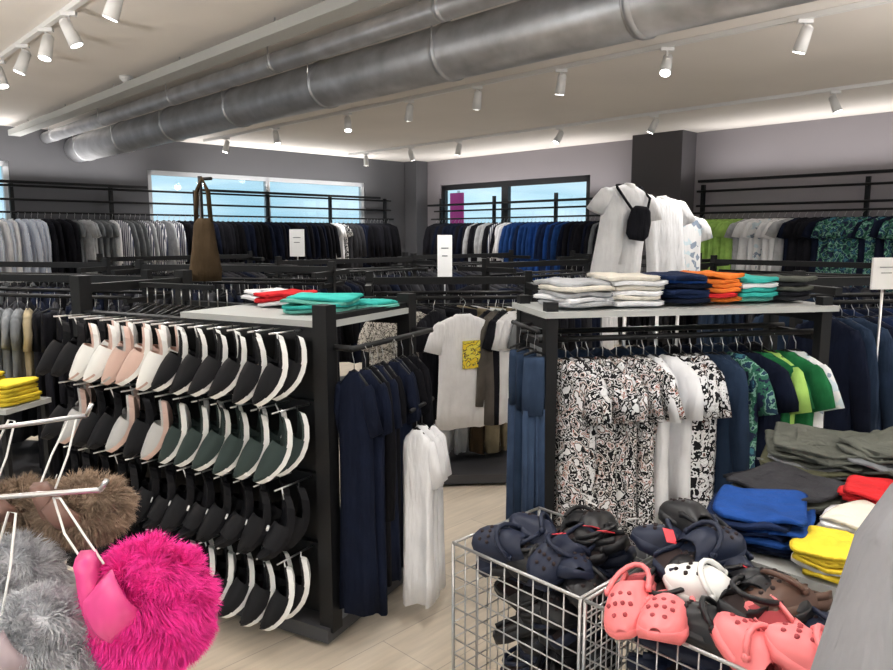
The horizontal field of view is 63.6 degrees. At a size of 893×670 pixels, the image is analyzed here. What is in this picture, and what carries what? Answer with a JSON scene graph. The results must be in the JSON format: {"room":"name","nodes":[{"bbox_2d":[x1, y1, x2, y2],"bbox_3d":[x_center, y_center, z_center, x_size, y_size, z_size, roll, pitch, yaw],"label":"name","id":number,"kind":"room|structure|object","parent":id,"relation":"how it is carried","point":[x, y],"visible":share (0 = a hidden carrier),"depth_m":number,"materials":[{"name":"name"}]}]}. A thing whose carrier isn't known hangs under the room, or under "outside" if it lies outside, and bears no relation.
{"room":"clothing store","nodes":[
{"label":"clothing store","id":0,"kind":"room"},
{"bbox_2d":[0,125,404,286],"bbox_3d":[-6.124,-1.260,9.802,15.000,3.100,0.200,-8,11,-43],"label":"wall","id":1,"kind":"structure","parent":0,"point":[28,157],"depth_m":10.98,"materials":[{"name":"grey paint"}]},
{"bbox_2d":[0,161,10,219],"bbox_3d":[-7.012,-1.456,8.887,2.900,1.540,0.080,-8,11,-43],"label":"window","id":2,"kind":"structure","parent":1,"relation":"in","point":[4,164],"depth_m":9.77,"materials":[{"name":"grey"}]},
{"bbox_2d":[147,170,363,222],"bbox_3d":[-3.121,-1.970,12.582,4.160,1.540,0.080,-8,11,-43],"label":"window","id":3,"kind":"structure","parent":1,"relation":"in","point":[266,180],"depth_m":12.44,"materials":[{"name":"grey"}]},
{"bbox_2d":[1,340,644,669],"bbox_3d":[-0.173,1.178,3.873,15.400,0.100,17.400,-8,11,-43],"label":"floor","id":4,"kind":"structure","parent":0,"point":[412,637],"depth_m":3.00,"materials":[{"name":"brown wood"}]},
{"bbox_2d":[0,371,53,481],"bbox_3d":[-2.900,0.635,4.428,0.850,0.824,0.340,2,8,14],"label":"display table","id":5,"kind":"object","parent":4,"relation":"on","point":[22,393],"visible":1,"depth_m":4.25,"materials":[{"name":"grey metal"}]},
{"bbox_2d":[0,403,108,499],"bbox_3d":[-0.878,0.754,1.114,0.783,1.500,0.440,0,8,0],"label":"display stand","id":6,"kind":"object","parent":4,"relation":"on","point":[86,414],"visible":1,"depth_m":1.04,"materials":[{"name":"silver metal"}]},
{"bbox_2d":[0,420,52,541],"bbox_3d":[-0.701,0.254,1.186,0.158,0.225,0.154,0,8,0],"label":"slipper","id":7,"kind":"object","parent":6,"relation":"hanging from","point":[22,507],"visible":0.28,"depth_m":1.15,"materials":[{"name":"brown fur"}]},
{"bbox_2d":[0,526,75,600],"bbox_3d":[-0.655,0.367,1.092,0.178,0.263,0.160,-1,8,-8],"label":"slipper","id":8,"kind":"object","parent":6,"relation":"hanging from","point":[34,559],"visible":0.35,"depth_m":1.07,"materials":[{"name":"grey fur"}]},
{"bbox_2d":[0,511,104,669],"bbox_3d":[-0.555,0.392,0.983,0.180,0.293,0.159,-4,9,-25],"label":"slipper","id":9,"kind":"object","parent":6,"relation":"hanging from","point":[41,628],"visible":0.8,"depth_m":0.95,"materials":[{"name":"grey fur"}]},
{"bbox_2d":[27,419,139,553],"bbox_3d":[-0.586,0.246,1.165,0.169,0.210,0.163,0,8,0],"label":"slipper","id":10,"kind":"object","parent":6,"relation":"hanging from","point":[102,516],"visible":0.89,"depth_m":1.13,"materials":[{"name":"brown fur"}]},
{"bbox_2d":[52,497,224,669],"bbox_3d":[-0.432,0.374,1.028,0.222,0.274,0.182,-4,9,-26],"label":"slipper","id":11,"kind":"object","parent":6,"relation":"hanging from","point":[152,602],"visible":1,"depth_m":0.98,"materials":[{"name":"pink fur"}]},
{"bbox_2d":[0,258,132,310],"bbox_3d":[-3.900,-0.003,6.764,1.800,1.445,0.750,2,8,14],"label":"clothing rack","id":12,"kind":"object","parent":4,"relation":"on","point":[104,266],"visible":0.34,"depth_m":6.55,"materials":[{"name":"grey metal"}]},
{"bbox_2d":[0,281,117,312],"bbox_3d":[-3.940,-0.063,6.758,1.865,1.007,0.951,2,8,13],"label":"hanging clothes","id":13,"kind":"object","parent":12,"relation":"hanging from","point":[63,301],"visible":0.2,"depth_m":6.35,"materials":[{"name":"black fabric"}]},
{"bbox_2d":[0,270,171,481],"bbox_3d":[-2.750,0.255,4.982,1.700,1.425,0.750,2,8,14],"label":"clothing rack","id":14,"kind":"object","parent":4,"relation":"on","point":[25,454],"visible":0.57,"depth_m":4.87,"materials":[{"name":"grey metal"}]},
{"bbox_2d":[0,291,159,480],"bbox_3d":[-2.784,0.320,4.990,1.802,1.238,0.890,2,8,16],"label":"hanging clothes","id":15,"kind":"object","parent":14,"relation":"hanging from","point":[26,330],"visible":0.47,"depth_m":4.62,"materials":[{"name":"black fabric"}]},
{"bbox_2d":[88,251,264,273],"bbox_3d":[-3.200,-0.278,8.745,1.900,1.445,0.750,-8,11,-43],"label":"clothing rack","id":16,"kind":"object","parent":4,"relation":"on","point":[249,257],"visible":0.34,"depth_m":8.65,"materials":[{"name":"grey metal"}]},
{"bbox_2d":[118,271,266,307],"bbox_3d":[-3.226,-0.359,8.715,1.995,0.959,0.968,-8,11,-43],"label":"hanging clothes","id":17,"kind":"object","parent":16,"relation":"hanging from","point":[227,287],"visible":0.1,"depth_m":8.79,"materials":[{"name":"black fabric"}]},
{"bbox_2d":[0,183,393,286],"bbox_3d":[-4.369,-1.055,11.047,9.050,2.350,0.299,-8,11,-43],"label":"clothing rack","id":18,"kind":"object","parent":4,"relation":"on","point":[11,198],"visible":0.56,"depth_m":10.93,"materials":[{"name":"black metal"}]},
{"bbox_2d":[0,179,147,188],"bbox_3d":[-5.761,-2.018,9.461,3.600,0.036,0.101,-8,11,-43],"label":"rail","id":19,"kind":"object","parent":18,"relation":"on","point":[1,181],"visible":1,"depth_m":9.97,"materials":[{"name":"black metal"}]},
{"bbox_2d":[36,272,388,286],"bbox_3d":[-4.264,-0.345,11.057,8.802,1.032,0.394,-8,11,-43],"label":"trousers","id":20,"kind":"object","parent":18,"relation":"hanging from","point":[383,274],"visible":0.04,"depth_m":13.35,"materials":[{"name":"black fabric"}]},
{"bbox_2d":[202,189,380,198],"bbox_3d":[-2.584,-2.437,12.477,3.600,0.036,0.100,-8,11,-43],"label":"rail","id":21,"kind":"object","parent":18,"relation":"on","point":[210,190],"visible":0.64,"depth_m":12.31,"materials":[{"name":"black metal"}]},
{"bbox_2d":[189,176,221,300],"bbox_3d":[-1.778,-0.120,5.334,0.301,2.070,0.296,0,8,0],"label":"display stand","id":22,"kind":"object","parent":4,"relation":"on","point":[205,263],"visible":0.71,"depth_m":5.14,"materials":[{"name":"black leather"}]},
{"bbox_2d":[110,259,349,380],"bbox_3d":[-1.750,0.107,5.971,1.800,1.445,0.750,2,8,14],"label":"clothing rack","id":23,"kind":"object","parent":4,"relation":"on","point":[329,271],"visible":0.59,"depth_m":5.79,"materials":[{"name":"grey metal"}]},
{"bbox_2d":[119,280,339,380],"bbox_3d":[-1.777,0.124,5.985,1.826,1.164,0.939,2,8,14],"label":"hanging clothes","id":24,"kind":"object","parent":23,"relation":"hanging from","point":[233,296],"visible":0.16,"depth_m":5.71,"materials":[{"name":"black fabric"}]},
{"bbox_2d":[53,270,415,643],"bbox_3d":[-0.992,0.459,3.381,1.485,1.460,0.870,4,9,27],"label":"display unit","id":25,"kind":"object","parent":4,"relation":"on","point":[321,618],"visible":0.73,"depth_m":2.98,"materials":[{"name":"grey metal"}]},
{"bbox_2d":[36,313,310,630],"bbox_3d":[-1.190,0.526,3.067,1.410,1.172,0.256,4,9,27],"label":"sandals","id":26,"kind":"object","parent":25,"relation":"hanging from","point":[267,595],"visible":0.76,"depth_m":2.90,"materials":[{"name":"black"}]},
{"bbox_2d":[241,288,398,313],"bbox_3d":[-0.645,-0.159,3.221,0.775,0.081,0.473,5,9,30],"label":"shirts","id":27,"kind":"object","parent":25,"relation":"on","point":[293,301],"visible":0.96,"depth_m":3.10,"materials":[{"name":"teal fabric"}]},
{"bbox_2d":[333,327,433,616],"bbox_3d":[-0.220,0.553,3.073,0.252,1.105,0.663,4,9,27],"label":"dress","id":28,"kind":"object","parent":25,"relation":"attached to","point":[372,403],"visible":0.93,"depth_m":2.84,"materials":[{"name":"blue fabric"}]},
{"bbox_2d":[403,396,451,608],"bbox_3d":[-0.101,0.702,3.195,0.250,0.866,0.474,0,8,0],"label":"shirts","id":29,"kind":"object","parent":25,"relation":"hanging from","point":[426,461],"visible":0.94,"depth_m":3.02,"materials":[{"name":"white fabric"}]},
{"bbox_2d":[289,229,304,277],"bbox_3d":[-2.100,-0.626,10.211,0.250,1.730,0.250,2,8,11],"label":"sale sign","id":30,"kind":"object","parent":4,"relation":"on","point":[296,236],"visible":0.64,"depth_m":10.11,"materials":[{"name":"white"}]},
{"bbox_2d":[259,253,434,380],"bbox_3d":[-1.000,-0.127,7.655,1.800,1.445,0.750,-8,11,-43],"label":"clothing rack","id":31,"kind":"object","parent":4,"relation":"on","point":[412,259],"visible":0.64,"depth_m":7.58,"materials":[{"name":"grey metal"}]},
{"bbox_2d":[257,268,439,362],"bbox_3d":[-0.995,-0.213,7.654,0.932,0.956,1.916,8,11,44],"label":"hanging clothes","id":32,"kind":"object","parent":31,"relation":"hanging from","point":[347,334],"visible":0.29,"depth_m":7.22,"materials":[{"name":"black fabric"}]},
{"bbox_2d":[437,235,451,305],"bbox_3d":[-0.020,-0.338,8.434,0.250,1.650,0.250,0,8,-3],"label":"sale sign","id":33,"kind":"object","parent":4,"relation":"on","point":[444,242],"visible":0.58,"depth_m":8.35,"materials":[{"name":"white plastic"}]},
{"bbox_2d":[364,271,539,484],"bbox_3d":[0.020,0.258,5.033,1.150,1.405,0.750,-1,8,-4],"label":"clothing rack","id":34,"kind":"object","parent":4,"relation":"on","point":[467,467],"visible":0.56,"depth_m":4.92,"materials":[{"name":"grey metal"}]},
{"bbox_2d":[361,293,516,454],"bbox_3d":[-0.007,0.259,5.163,1.226,1.126,0.491,0,8,-3],"label":"trousers","id":35,"kind":"object","parent":34,"relation":"hanging from","point":[488,439],"visible":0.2,"depth_m":5.06,"materials":[{"name":"brown fabric"}]},
{"bbox_2d":[357,297,541,430],"bbox_3d":[0.084,0.166,4.804,1.365,0.846,0.420,-2,8,-13],"label":"t-shirts","id":36,"kind":"object","parent":34,"relation":"hanging from","point":[466,355],"visible":0.52,"depth_m":4.66,"materials":[{"name":"white fabric"}]},
{"bbox_2d":[392,250,530,276],"bbox_3d":[0.200,-0.374,9.438,2.000,1.445,0.750,-8,11,-43],"label":"clothing rack","id":37,"kind":"object","parent":4,"relation":"on","point":[510,255],"visible":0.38,"depth_m":9.36,"materials":[{"name":"grey metal"}]},
{"bbox_2d":[389,262,523,306],"bbox_3d":[0.159,-0.453,9.387,0.950,0.957,2.077,8,11,44],"label":"hanging clothes","id":38,"kind":"object","parent":37,"relation":"hanging from","point":[455,273],"visible":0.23,"depth_m":8.84,"materials":[{"name":"black fabric"}]},
{"bbox_2d":[431,193,599,270],"bbox_3d":[1.259,-1.272,12.610,0.299,2.350,4.250,-8,11,-43],"label":"clothing rack","id":39,"kind":"object","parent":4,"relation":"on","point":[556,206],"visible":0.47,"depth_m":12.58,"materials":[{"name":"black metal"}]},
{"bbox_2d":[427,197,592,206],"bbox_3d":[1.121,-2.300,12.473,0.100,0.036,4.200,-8,11,-43],"label":"rail","id":40,"kind":"object","parent":39,"relation":"on","point":[590,198],"visible":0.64,"depth_m":12.37,"materials":[{"name":"black metal"}]},
{"bbox_2d":[423,216,599,280],"bbox_3d":[1.162,-1.484,12.478,0.721,1.103,4.074,-8,11,-44],"label":"jackets","id":41,"kind":"object","parent":39,"relation":"hanging from","point":[542,241],"visible":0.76,"depth_m":12.06,"materials":[{"name":"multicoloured fabric"}]},
{"bbox_2d":[457,255,591,300],"bbox_3d":[0.900,-0.030,6.962,1.600,1.445,0.750,-8,11,-43],"label":"clothing rack","id":42,"kind":"object","parent":4,"relation":"on","point":[505,268],"visible":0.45,"depth_m":6.70,"materials":[{"name":"grey metal"}]},
{"bbox_2d":[449,272,618,351],"bbox_3d":[0.889,-0.115,6.943,1.780,0.954,0.936,-7,11,-43],"label":"hanging clothes","id":43,"kind":"object","parent":42,"relation":"hanging from","point":[600,321],"visible":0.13,"depth_m":6.63,"materials":[{"name":"black fabric"}]},
{"bbox_2d":[451,506,653,669],"bbox_3d":[0.322,0.986,2.150,0.410,0.755,0.465,-8,11,-43],"label":"wire basket","id":44,"kind":"object","parent":4,"relation":"on","point":[456,542],"visible":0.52,"depth_m":2.02,"materials":[{"name":"grey metal"}]},
{"bbox_2d":[471,493,639,669],"bbox_3d":[0.346,0.866,2.159,0.414,0.771,0.452,-7,10,-41],"label":"clogs","id":45,"kind":"object","parent":44,"relation":"in","point":[576,556],"visible":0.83,"depth_m":2.04,"materials":[{"name":"blue rubber"}]},
{"bbox_2d":[587,183,661,346],"bbox_3d":[1.197,-0.028,4.949,0.492,1.994,0.318,2,8,14],"label":"mannequin","id":46,"kind":"object","parent":4,"relation":"on","point":[626,211],"visible":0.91,"depth_m":4.77},
{"bbox_2d":[557,251,709,344],"bbox_3d":[2.300,-0.319,9.042,1.800,1.445,0.750,8,11,43],"label":"clothing rack","id":47,"kind":"object","parent":4,"relation":"on","point":[573,255],"visible":0.19,"depth_m":8.83,"materials":[{"name":"grey metal"}]},
{"bbox_2d":[562,266,698,344],"bbox_3d":[2.286,-0.409,9.046,1.879,0.951,0.975,7,11,43],"label":"hanging clothes","id":48,"kind":"object","parent":47,"relation":"hanging from","point":[683,319],"visible":0.06,"depth_m":8.46,"materials":[{"name":"black fabric"}]},
{"bbox_2d":[582,559,746,669],"bbox_3d":[0.715,1.042,1.744,0.410,0.755,0.660,-8,11,-43],"label":"wire basket","id":49,"kind":"object","parent":4,"relation":"on","point":[586,601],"visible":0.26,"depth_m":1.78,"materials":[{"name":"grey metal"}]},
{"bbox_2d":[604,497,832,669],"bbox_3d":[0.678,0.905,1.730,0.509,0.828,0.695,-6,10,-38],"label":"clogs","id":50,"kind":"object","parent":49,"relation":"in","point":[704,593],"visible":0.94,"depth_m":1.68,"materials":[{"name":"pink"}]},
{"bbox_2d":[645,196,695,345],"bbox_3d":[1.584,-0.053,5.348,0.514,1.934,0.325,0,8,0],"label":"mannequin","id":51,"kind":"object","parent":4,"relation":"on","point":[664,243],"visible":0.53,"depth_m":5.20},
{"bbox_2d":[512,295,839,574],"bbox_3d":[1.029,0.503,3.378,1.380,1.375,0.460,-2,8,-12],"label":"clothes rack","id":52,"kind":"object","parent":4,"relation":"on","point":[545,316],"visible":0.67,"depth_m":3.16,"materials":[{"name":"grey metal"}]},
{"bbox_2d":[506,320,544,526],"bbox_3d":[0.344,0.479,3.150,0.114,1.060,0.350,-2,8,-12],"label":"jeans","id":53,"kind":"object","parent":52,"relation":"hanging from","point":[525,472],"visible":0.89,"depth_m":3.02,"materials":[{"name":"fabric"}]},
{"bbox_2d":[558,329,768,357],"bbox_3d":[1.028,0.430,3.498,1.177,0.947,0.445,-1,8,-10],"label":"hangers","id":54,"kind":"object","parent":52,"relation":"hanging from","point":[717,347],"visible":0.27,"depth_m":3.42,"materials":[{"name":"plastic"}]},
{"bbox_2d":[533,270,817,307],"bbox_3d":[1.049,-0.221,3.291,1.322,0.146,0.363,-2,8,-16],"label":"shirts","id":55,"kind":"object","parent":52,"relation":"on","point":[644,289],"visible":1,"depth_m":3.13,"materials":[{"name":"fabric"}]},
{"bbox_2d":[554,335,844,545],"bbox_3d":[1.047,0.465,3.248,1.322,0.947,0.496,-2,8,-12],"label":"shirts","id":56,"kind":"object","parent":52,"relation":"hanging from","point":[635,434],"visible":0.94,"depth_m":3.09,"materials":[{"name":"multicoloured fabric"}]},
{"bbox_2d":[675,216,712,345],"bbox_3d":[1.834,-0.056,5.749,0.504,1.830,0.318,2,8,15],"label":"mannequin","id":57,"kind":"object","parent":4,"relation":"on","point":[698,231],"visible":0.26,"depth_m":5.62},
{"bbox_2d":[745,525,837,611],"bbox_3d":[1.476,0.989,2.018,1.000,0.785,1.200,-8,11,-43],"label":"display table","id":58,"kind":"object","parent":4,"relation":"on","point":[787,566],"visible":0.08,"depth_m":1.88,"materials":[{"name":"grey"}]},
{"bbox_2d":[707,421,892,583],"bbox_3d":[1.329,0.476,2.143,0.937,0.196,1.061,6,10,37],"label":"garments","id":59,"kind":"object","parent":58,"relation":"on","point":[807,476],"visible":0.87,"depth_m":2.14,"materials":[{"name":"fabric"}]},
{"bbox_2d":[693,176,892,218],"bbox_3d":[5.723,-0.631,7.998,0.299,2.350,6.350,-8,11,-43],"label":"clothing rack","id":60,"kind":"object","parent":4,"relation":"on","point":[868,183],"visible":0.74,"depth_m":9.03,"materials":[{"name":"black metal"}]},
{"bbox_2d":[698,169,892,182],"bbox_3d":[5.654,-1.818,7.766,0.100,0.036,6.200,-8,11,-43],"label":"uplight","id":61,"kind":"object","parent":60,"relation":"on","point":[883,170],"visible":1,"depth_m":8.99,"materials":[{"name":"black metal"}]},
{"bbox_2d":[700,210,892,291],"bbox_3d":[5.625,-0.894,7.864,0.556,1.004,6.292,-8,11,-43],"label":"shirts","id":62,"kind":"object","parent":60,"relation":"hanging from","point":[862,239],"visible":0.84,"depth_m":8.90,"materials":[{"name":"multicoloured fabric"}]},
{"bbox_2d":[700,255,885,306],"bbox_3d":[3.300,-0.030,6.962,1.600,1.445,0.750,8,11,43],"label":"clothing rack","id":63,"kind":"object","parent":4,"relation":"on","point":[714,262],"visible":0.27,"depth_m":6.90,"materials":[{"name":"grey metal"}]},
{"bbox_2d":[696,286,877,345],"bbox_3d":[3.249,-0.120,6.975,1.724,0.953,0.934,8,11,44],"label":"hanging clothes","id":64,"kind":"object","parent":63,"relation":"hanging from","point":[719,318],"visible":0.11,"depth_m":6.88,"materials":[{"name":"fabric"}]},
{"bbox_2d":[788,271,892,340],"bbox_3d":[2.750,0.327,4.387,1.500,1.445,0.750,-1,8,-10],"label":"clothing rack","id":65,"kind":"object","parent":4,"relation":"on","point":[821,285],"visible":0.18,"depth_m":4.18,"materials":[{"name":"grey metal"}]},
{"bbox_2d":[747,296,892,432],"bbox_3d":[2.741,0.310,4.337,1.618,1.079,0.932,-1,8,-5],"label":"hanging clothes","id":66,"kind":"object","parent":65,"relation":"hanging from","point":[864,382],"visible":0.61,"depth_m":3.93,"materials":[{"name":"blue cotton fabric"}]},
{"bbox_2d":[810,483,892,669],"bbox_3d":[0.932,0.762,1.112,1.035,1.485,0.402,-1,8,-4],"label":"sweater","id":67,"kind":"object","parent":4,"relation":"on","point":[857,634],"visible":1,"depth_m":0.88,"materials":[{"name":"knitted fabric"},{"name":"wool"}]},
{"bbox_2d":[870,258,892,359],"bbox_3d":[2.360,0.343,3.965,0.250,1.530,0.250,-2,8,-11],"label":"sale sign","id":68,"kind":"object","parent":4,"relation":"on","point":[881,268],"visible":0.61,"depth_m":3.86,"materials":[{"name":"white"}]},
{"bbox_3d":[4.300,0.148,5.674,1.528,1.445,1.512,0,8,0],"label":"clothing rack","id":69,"kind":"object","parent":4,"relation":"on","visible":0},
{"bbox_2d":[883,296,892,305],"bbox_3d":[4.292,0.059,5.709,0.973,0.960,1.525,-7,11,-41],"label":"hanging clothes","id":70,"kind":"object","parent":69,"relation":"hanging from","point":[890,297],"visible":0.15,"depth_m":5.96,"materials":[{"name":"blue fabric"}]},
{"bbox_2d":[405,161,427,271],"bbox_3d":[-0.610,-1.930,14.625,0.300,3.100,0.350,-8,11,-43],"label":"column","id":71,"kind":"structure","parent":0,"point":[416,175],"depth_m":14.42,"materials":[{"name":"grey paint"}]},
{"bbox_2d":[0,0,892,161],"bbox_3d":[-0.173,-2.016,3.429,15.400,0.150,17.400,-8,11,-43],"label":"ceiling","id":72,"kind":"structure","parent":0,"point":[853,47],"depth_m":6.82,"materials":[{"name":"white paint"}]},
{"bbox_2d":[0,0,88,59],"bbox_3d":[-0.931,-1.869,3.066,0.035,0.035,13.500,-8,11,-43],"label":"track","id":73,"kind":"object","parent":72,"relation":"attached to","point":[73,5],"visible":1,"depth_m":4.95,"materials":[{"name":"white metal"}]},
{"bbox_2d":[0,60,8,88],"bbox_3d":[-3.658,-2.135,5.901,0.126,0.220,0.089,2,8,15],"label":"track spotlight","id":74,"kind":"object","parent":73,"relation":"hanging from","point":[4,84],"visible":1,"depth_m":5.89,"materials":[{"name":"white metal"}]},
{"bbox_2d":[13,44,31,74],"bbox_3d":[-3.189,-2.067,5.407,0.132,0.221,0.089,-5,9,-31],"label":"track spotlight","id":75,"kind":"object","parent":73,"relation":"hanging from","point":[21,65],"visible":1,"depth_m":5.38,"materials":[{"name":"white metal"}]},
{"bbox_2d":[37,27,53,61],"bbox_3d":[-2.765,-2.006,4.971,0.102,0.220,0.121,0,8,0],"label":"track spotlight","id":76,"kind":"object","parent":73,"relation":"hanging from","point":[45,53],"visible":1,"depth_m":4.95,"materials":[{"name":"white metal"}]},
{"bbox_2d":[59,11,83,47],"bbox_3d":[-2.409,-1.957,4.619,0.137,0.221,0.089,-3,9,-24],"label":"track spotlight","id":77,"kind":"object","parent":73,"relation":"hanging from","point":[70,33],"visible":1,"depth_m":4.60,"materials":[{"name":"white metal"}]},
{"bbox_2d":[102,0,123,21],"bbox_3d":[-1.873,-1.878,4.050,0.134,0.221,0.090,0,8,0],"label":"track spotlight","id":78,"kind":"object","parent":73,"relation":"hanging from","point":[112,10],"visible":1,"depth_m":4.02,"materials":[{"name":"white metal"}]},
{"bbox_2d":[119,75,133,82],"bbox_3d":[-2.950,-2.356,6.639,0.118,0.060,0.118,0,8,0],"label":"smoke detector","id":79,"kind":"object","parent":72,"relation":"attached to","point":[124,78],"visible":0.74,"depth_m":6.60,"materials":[{"name":"white plastic"}]},
{"bbox_2d":[8,0,393,135],"bbox_3d":[-0.117,-1.919,3.777,0.148,0.134,16.400,-8,11,-43],"label":"cable tray","id":80,"kind":"object","parent":72,"relation":"attached to","point":[324,13],"visible":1,"depth_m":5.35,"materials":[{"name":"grey metal"}]},
{"bbox_2d":[40,0,512,142],"bbox_3d":[0.256,-1.919,3.984,0.161,0.194,16.780,-8,11,-43],"label":"ventilation duct","id":81,"kind":"object","parent":72,"relation":"hanging from","point":[424,13],"visible":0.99,"depth_m":5.30,"materials":[{"name":"silver metal"}]},
{"bbox_2d":[64,0,817,161],"bbox_3d":[0.544,-1.841,4.274,0.378,0.429,16.780,-8,11,-43],"label":"ventilation duct","id":82,"kind":"object","parent":72,"relation":"hanging from","point":[522,32],"visible":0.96,"depth_m":4.74,"materials":[{"name":"silver metal"}]},
{"bbox_2d":[203,0,892,141],"bbox_3d":[1.301,-2.259,5.870,0.035,0.035,14.500,-8,11,-43],"label":"track","id":83,"kind":"object","parent":72,"relation":"attached to","point":[868,3],"visible":1,"depth_m":5.80,"materials":[{"name":"white metal"}]},
{"bbox_2d":[222,138,229,152],"bbox_3d":[-3.237,-2.784,10.565,0.118,0.220,0.088,-2,8,-15],"label":"track spotlight","id":84,"kind":"object","parent":83,"relation":"hanging from","point":[225,149],"visible":1,"depth_m":10.54,"materials":[{"name":"white metal"}]},
{"bbox_2d":[272,127,280,144],"bbox_3d":[-2.259,-2.645,9.564,0.115,0.219,0.088,4,9,24],"label":"track spotlight","id":85,"kind":"object","parent":83,"relation":"hanging from","point":[276,137],"visible":1,"depth_m":9.54,"materials":[{"name":"white metal"}]},
{"bbox_2d":[343,113,351,131],"bbox_3d":[-1.155,-2.485,8.418,0.101,0.221,0.131,0,8,0],"label":"track spotlight","id":86,"kind":"object","parent":83,"relation":"hanging from","point":[347,120],"visible":1,"depth_m":8.40,"materials":[{"name":"white metal"}]},
{"bbox_2d":[404,100,413,121],"bbox_3d":[-0.399,-2.378,7.647,0.108,0.221,0.137,0,8,0],"label":"track spotlight","id":87,"kind":"object","parent":83,"relation":"hanging from","point":[409,108],"visible":1,"depth_m":7.61,"materials":[{"name":"white metal"}]},
{"bbox_2d":[472,86,482,109],"bbox_3d":[0.296,-2.278,6.932,0.102,0.221,0.134,0,8,0],"label":"track spotlight","id":88,"kind":"object","parent":83,"relation":"hanging from","point":[476,105],"visible":1,"depth_m":6.90,"materials":[{"name":"white metal"}]},
{"bbox_2d":[555,69,567,94],"bbox_3d":[0.987,-2.180,6.216,0.104,0.219,0.114,0,8,0],"label":"track spotlight","id":89,"kind":"object","parent":83,"relation":"hanging from","point":[561,81],"visible":1,"depth_m":6.18,"materials":[{"name":"white metal"}]},
{"bbox_2d":[659,47,674,76],"bbox_3d":[1.676,-2.078,5.487,0.100,0.220,0.154,5,9,33],"label":"track spotlight","id":90,"kind":"object","parent":83,"relation":"hanging from","point":[666,65],"visible":1,"depth_m":5.46,"materials":[{"name":"white metal"}]},
{"bbox_2d":[792,19,813,53],"bbox_3d":[2.370,-1.981,4.787,0.123,0.220,0.090,5,9,33],"label":"track spotlight","id":91,"kind":"object","parent":83,"relation":"hanging from","point":[802,42],"visible":1,"depth_m":4.75,"materials":[{"name":"white metal"}]},
{"bbox_2d":[348,79,892,155],"bbox_3d":[3.264,-2.518,7.734,0.035,0.035,14.500,-8,11,-43],"label":"track","id":92,"kind":"object","parent":72,"relation":"attached to","point":[884,82],"visible":1,"depth_m":8.45,"materials":[{"name":"white metal"}]},
{"bbox_2d":[363,153,368,165],"bbox_3d":[-1.406,-3.064,12.585,0.100,0.219,0.113,0,8,0],"label":"track spotlight","id":93,"kind":"object","parent":92,"relation":"hanging from","point":[366,163],"visible":1,"depth_m":12.55,"materials":[{"name":"white metal"}]},
{"bbox_2d":[408,147,414,160],"bbox_3d":[-0.572,-2.945,11.728,0.127,0.220,0.089,-4,9,-29],"label":"track spotlight","id":94,"kind":"object","parent":92,"relation":"hanging from","point":[410,152],"visible":1,"depth_m":11.69,"materials":[{"name":"white metal"}]},
{"bbox_2d":[455,141,461,155],"bbox_3d":[0.181,-2.836,10.941,0.116,0.220,0.088,4,9,26],"label":"track spotlight","id":95,"kind":"object","parent":92,"relation":"hanging from","point":[459,145],"visible":1,"depth_m":10.91,"materials":[{"name":"white metal"}]},
{"bbox_2d":[553,127,563,144],"bbox_3d":[1.492,-2.645,9.568,0.153,0.221,0.090,-2,8,-15],"label":"track spotlight","id":96,"kind":"object","parent":92,"relation":"hanging from","point":[560,134],"visible":1,"depth_m":9.54,"materials":[{"name":"white metal"}]},
{"bbox_2d":[647,115,658,133],"bbox_3d":[2.459,-2.506,8.574,0.143,0.221,0.089,5,9,32],"label":"track spotlight","id":97,"kind":"object","parent":92,"relation":"hanging from","point":[653,125],"visible":1,"depth_m":8.55,"materials":[{"name":"white metal"}]},
{"bbox_2d":[829,91,841,113],"bbox_3d":[3.856,-2.307,7.136,0.132,0.221,0.089,5,9,31],"label":"track spotlight","id":98,"kind":"object","parent":92,"relation":"hanging from","point":[835,105],"visible":1,"depth_m":7.12,"materials":[{"name":"white metal"}]},
{"bbox_2d":[626,340,691,347],"bbox_3d":[3.734,-0.192,9.954,0.394,1.031,11.436,-8,11,-43],"label":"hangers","id":99,"kind":"object","parent":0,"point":[660,344],"visible":0.02,"depth_m":10.50,"materials":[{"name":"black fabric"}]},
{"bbox_2d":[427,111,892,270],"bbox_3d":[5.314,-1.130,8.861,0.200,3.100,17.000,-8,11,-43],"label":"wall","id":100,"kind":"structure","parent":0,"point":[857,142],"depth_m":9.73,"materials":[{"name":"grey paint"}]},
{"bbox_2d":[441,175,589,222],"bbox_3d":[1.158,-2.029,13.085,0.080,1.520,3.550,-8,11,-43],"label":"window","id":101,"kind":"structure","parent":100,"relation":"in","point":[505,186],"depth_m":13.04,"materials":[{"name":"black metal"}]},
{"bbox_2d":[631,130,696,345],"bbox_3d":[3.160,-1.379,10.658,0.400,3.100,0.800,-8,11,-43],"label":"wall column","id":102,"kind":"structure","parent":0,"point":[663,163],"depth_m":10.30,"materials":[{"name":"grey paint"}]},
{"label":"outside","id":103,"kind":"structure","parent":0,"visible":0},
{"label":"ground","id":104,"kind":"structure","parent":103,"visible":0},
{"bbox_2d":[450,191,463,222],"bbox_3d":[0.250,-1.775,15.758,0.095,2.720,0.400,-8,11,-43],"label":"banner flag","id":105,"kind":"object","parent":104,"relation":"on","point":[458,197],"visible":0.35,"depth_m":15.57,"materials":[{"name":"pink fabric"}]}
]}

